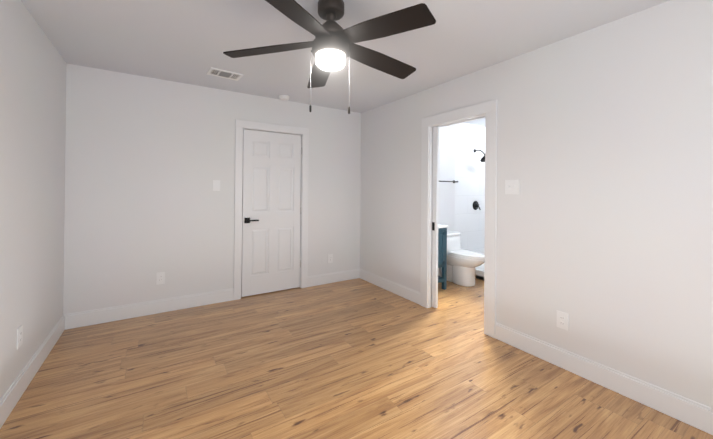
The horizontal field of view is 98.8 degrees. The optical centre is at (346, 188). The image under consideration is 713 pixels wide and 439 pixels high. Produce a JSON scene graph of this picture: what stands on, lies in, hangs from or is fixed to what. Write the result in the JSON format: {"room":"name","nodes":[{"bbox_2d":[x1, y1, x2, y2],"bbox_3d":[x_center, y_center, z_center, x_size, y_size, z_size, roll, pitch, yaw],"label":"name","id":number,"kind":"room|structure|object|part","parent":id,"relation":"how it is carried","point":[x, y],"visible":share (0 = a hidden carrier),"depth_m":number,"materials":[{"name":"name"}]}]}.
{"room":"empty bedroom","nodes":[
{"label":"empty bedroom","id":0,"kind":"room"},
{"bbox_2d":[0,0,65,399],"bbox_3d":[-1.390,0.077,0.768,0.120,2.440,4.704,1,0,-32],"label":"wall","id":1,"kind":"structure","parent":0,"point":[32,126],"depth_m":2.01,"materials":[{"name":"paint"}]},
{"bbox_2d":[17,325,22,348],"bbox_3d":[-2.021,0.921,1.893,0.008,0.122,0.076,1,0,-32],"label":"electrical outlet","id":2,"kind":"object","parent":1,"relation":"attached to","point":[19,336],"visible":1,"depth_m":1.88,"materials":[{"name":"white plastic"}]},
{"bbox_2d":[0,315,64,428],"bbox_3d":[-1.339,1.227,0.792,0.014,0.140,4.690,1,0,-32],"label":"baseboard","id":3,"kind":"structure","parent":1,"relation":"attached to","point":[11,397],"depth_m":2.00,"materials":[{"name":"white paint"}]},
{"bbox_2d":[63,63,360,313],"bbox_3d":[-1.215,0.091,3.715,3.523,2.440,0.120,1,0,-32],"label":"wall","id":4,"kind":"structure","parent":0,"point":[148,160],"depth_m":3.23,"materials":[{"name":"paint"}]},
{"bbox_2d":[63,288,233,329],"bbox_3d":[-1.951,1.232,3.180,1.491,0.140,0.014,1,0,-32],"label":"baseboard","id":5,"kind":"structure","parent":4,"relation":"attached to","point":[97,316],"depth_m":3.11,"materials":[{"name":"white paint"}]},
{"bbox_2d":[156,272,164,284],"bbox_3d":[-1.937,0.943,3.191,0.076,0.122,0.008,1,0,-32],"label":"electrical outlet","id":6,"kind":"object","parent":4,"relation":"attached to","point":[160,277],"visible":1,"depth_m":3.19,"materials":[{"name":"white plastic"}]},
{"bbox_2d":[213,180,219,190],"bbox_3d":[-1.474,-0.029,3.473,0.076,0.122,0.017,1,0,-32],"label":"light switch","id":7,"kind":"object","parent":4,"relation":"attached to","point":[216,185],"visible":1,"depth_m":3.48,"materials":[{"name":"white plastic"}]},
{"bbox_2d":[241,129,301,296],"bbox_3d":[-0.908,0.302,3.833,0.756,2.002,0.097,1,0,-32],"label":"door","id":8,"kind":"structure","parent":4,"relation":"in","point":[271,194],"depth_m":3.82,"materials":[{"name":"white paint"}]},
{"bbox_2d":[234,120,308,299],"bbox_3d":[-0.941,0.258,3.874,0.938,2.113,0.139,1,0,-32],"label":"door frame","id":9,"kind":"structure","parent":4,"relation":"attached to","point":[240,125],"depth_m":3.73,"materials":[{"name":"white paint"}]},
{"bbox_2d":[328,254,332,262],"bbox_3d":[-0.221,0.983,4.255,0.076,0.122,0.008,1,0,-32],"label":"electrical outlet","id":10,"kind":"object","parent":4,"relation":"attached to","point":[330,258],"visible":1,"depth_m":4.25,"materials":[{"name":"white plastic"}]},
{"bbox_2d":[307,268,359,286],"bbox_3d":[-0.158,1.254,4.293,0.854,0.140,0.014,1,0,-32],"label":"baseboard","id":11,"kind":"structure","parent":4,"relation":"attached to","point":[322,279],"depth_m":4.27,"materials":[{"name":"white paint"}]},
{"bbox_2d":[21,0,669,126],"bbox_3d":[1.269,-1.162,2.415,6.350,0.100,4.944,1,0,-32],"label":"ceiling","id":12,"kind":"structure","parent":0,"point":[187,41],"depth_m":2.30,"materials":[{"name":"paint"}]},
{"bbox_2d":[206,67,242,80],"bbox_3d":[-1.204,-1.128,3.033,0.305,0.007,0.200,1,0,-36],"label":"ceiling vent","id":13,"kind":"object","parent":12,"relation":"in","point":[224,74],"visible":0.98,"depth_m":3.03,"materials":[{"name":"white metal"}]},
{"bbox_2d":[279,95,289,100],"bbox_3d":[-0.763,-1.104,3.752,0.132,0.041,0.132,1,0,-32],"label":"smoke detector","id":14,"kind":"object","parent":12,"relation":"attached to","point":[284,97],"visible":1,"depth_m":3.71,"materials":[{"name":"white plastic"}]},
{"bbox_2d":[223,0,435,113],"bbox_3d":[-0.057,-0.789,1.883,1.216,0.675,1.274,1,0,-32],"label":"fan","id":15,"kind":"object","parent":12,"relation":"hanging from","point":[333,45],"visible":1,"depth_m":1.78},
{"bbox_3d":[-0.095,-0.775,1.862,0.180,0.079,0.180,1,0,-32],"label":"globe","id":16,"kind":"part","parent":15,"relation":"part of","materials":[{"name":"white glass"}]},
{"bbox_2d":[0,278,712,438],"bbox_3d":[1.246,1.377,2.404,6.350,0.100,4.944,1,0,-32],"label":"floor","id":17,"kind":"structure","parent":0,"point":[358,358],"depth_m":2.08,"materials":[{"name":"brown wood"}]},
{"bbox_2d":[438,224,448,289],"bbox_3d":[0.985,0.817,4.067,0.577,1.031,0.481,1,0,-32],"label":"bathroom vanity","id":18,"kind":"object","parent":17,"relation":"on","point":[442,246],"visible":0.15,"depth_m":4.00,"materials":[{"name":"blue wood"}]},
{"bbox_2d":[440,231,484,286],"bbox_3d":[1.633,0.998,4.320,0.426,0.683,0.733,1,0,-32],"label":"toilet","id":19,"kind":"object","parent":17,"relation":"on","point":[462,264],"visible":0.69,"depth_m":4.21,"materials":[{"name":"white ceramic"}]},
{"bbox_2d":[475,264,483,279],"bbox_3d":[2.514,1.275,4.874,1.346,0.150,0.966,1,0,-32],"label":"shower pan","id":20,"kind":"object","parent":17,"relation":"on","point":[479,272],"visible":0.04,"depth_m":4.52,"materials":[{"name":"white ceramic"}]},
{"bbox_2d":[438,124,454,231],"bbox_3d":[1.091,0.116,4.569,1.297,2.440,0.250,1,0,-32],"label":"wall","id":21,"kind":"structure","parent":0,"point":[446,213],"depth_m":4.71,"materials":[{"name":"paint"}]},
{"bbox_2d":[455,123,484,253],"bbox_3d":[2.210,0.129,5.333,1.410,2.440,0.130,1,0,-32],"label":"wall","id":22,"kind":"structure","parent":0,"point":[469,188],"depth_m":5.20,"materials":[{"name":"tile"}]},
{"bbox_2d":[473,201,480,209],"bbox_3d":[2.245,0.300,5.245,0.156,0.157,0.058,1,0,-32],"label":"shower valve","id":23,"kind":"object","parent":22,"relation":"attached to","point":[475,205],"visible":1,"depth_m":5.24,"materials":[{"name":"black metal"}]},
{"bbox_2d":[474,149,484,161],"bbox_3d":[2.296,-0.552,5.121,0.220,0.237,0.321,1,0,-32],"label":"shower head","id":24,"kind":"object","parent":22,"relation":"attached to","point":[482,158],"visible":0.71,"depth_m":5.10},
{"bbox_2d":[360,0,712,407],"bbox_3d":[1.502,0.111,2.561,0.120,2.440,4.704,1,0,-32],"label":"wall","id":25,"kind":"structure","parent":0,"point":[604,238],"depth_m":2.09,"materials":[{"name":"paint"}]},
{"bbox_2d":[360,269,419,304],"bbox_3d":[0.525,1.258,3.988,0.014,0.140,1.224,1,0,-32],"label":"baseboard","id":26,"kind":"structure","parent":25,"relation":"attached to","point":[410,294],"depth_m":3.89,"materials":[{"name":"white paint"}]},
{"bbox_2d":[432,127,438,307],"bbox_3d":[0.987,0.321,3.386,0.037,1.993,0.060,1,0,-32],"label":"pocket door","id":27,"kind":"structure","parent":25,"relation":"in","point":[435,196],"depth_m":3.37,"materials":[{"name":"white paint"}]},
{"bbox_2d":[420,99,496,337],"bbox_3d":[1.151,0.271,3.125,0.158,2.118,0.899,1,0,-32],"label":"door frame","id":28,"kind":"structure","parent":25,"relation":"attached to","point":[487,110],"depth_m":2.80,"materials":[{"name":"white paint"}]},
{"bbox_2d":[505,180,519,193],"bbox_3d":[1.405,-0.008,2.589,0.017,0.122,0.122,1,0,-32],"label":"light switch","id":29,"kind":"object","parent":25,"relation":"attached to","point":[512,186],"visible":1,"depth_m":2.59,"materials":[{"name":"white plastic"}]},
{"bbox_2d":[557,310,568,330],"bbox_3d":[1.601,0.980,2.262,0.008,0.122,0.076,1,0,-32],"label":"electrical outlet","id":30,"kind":"object","parent":25,"relation":"attached to","point":[562,320],"visible":1,"depth_m":2.26,"materials":[{"name":"white plastic"}]},
{"bbox_2d":[495,323,712,434],"bbox_3d":[1.998,1.261,1.613,0.014,0.140,2.567,1,0,-32],"label":"baseboard","id":31,"kind":"structure","parent":25,"relation":"attached to","point":[697,415],"depth_m":1.99,"materials":[{"name":"white paint"}]}
]}

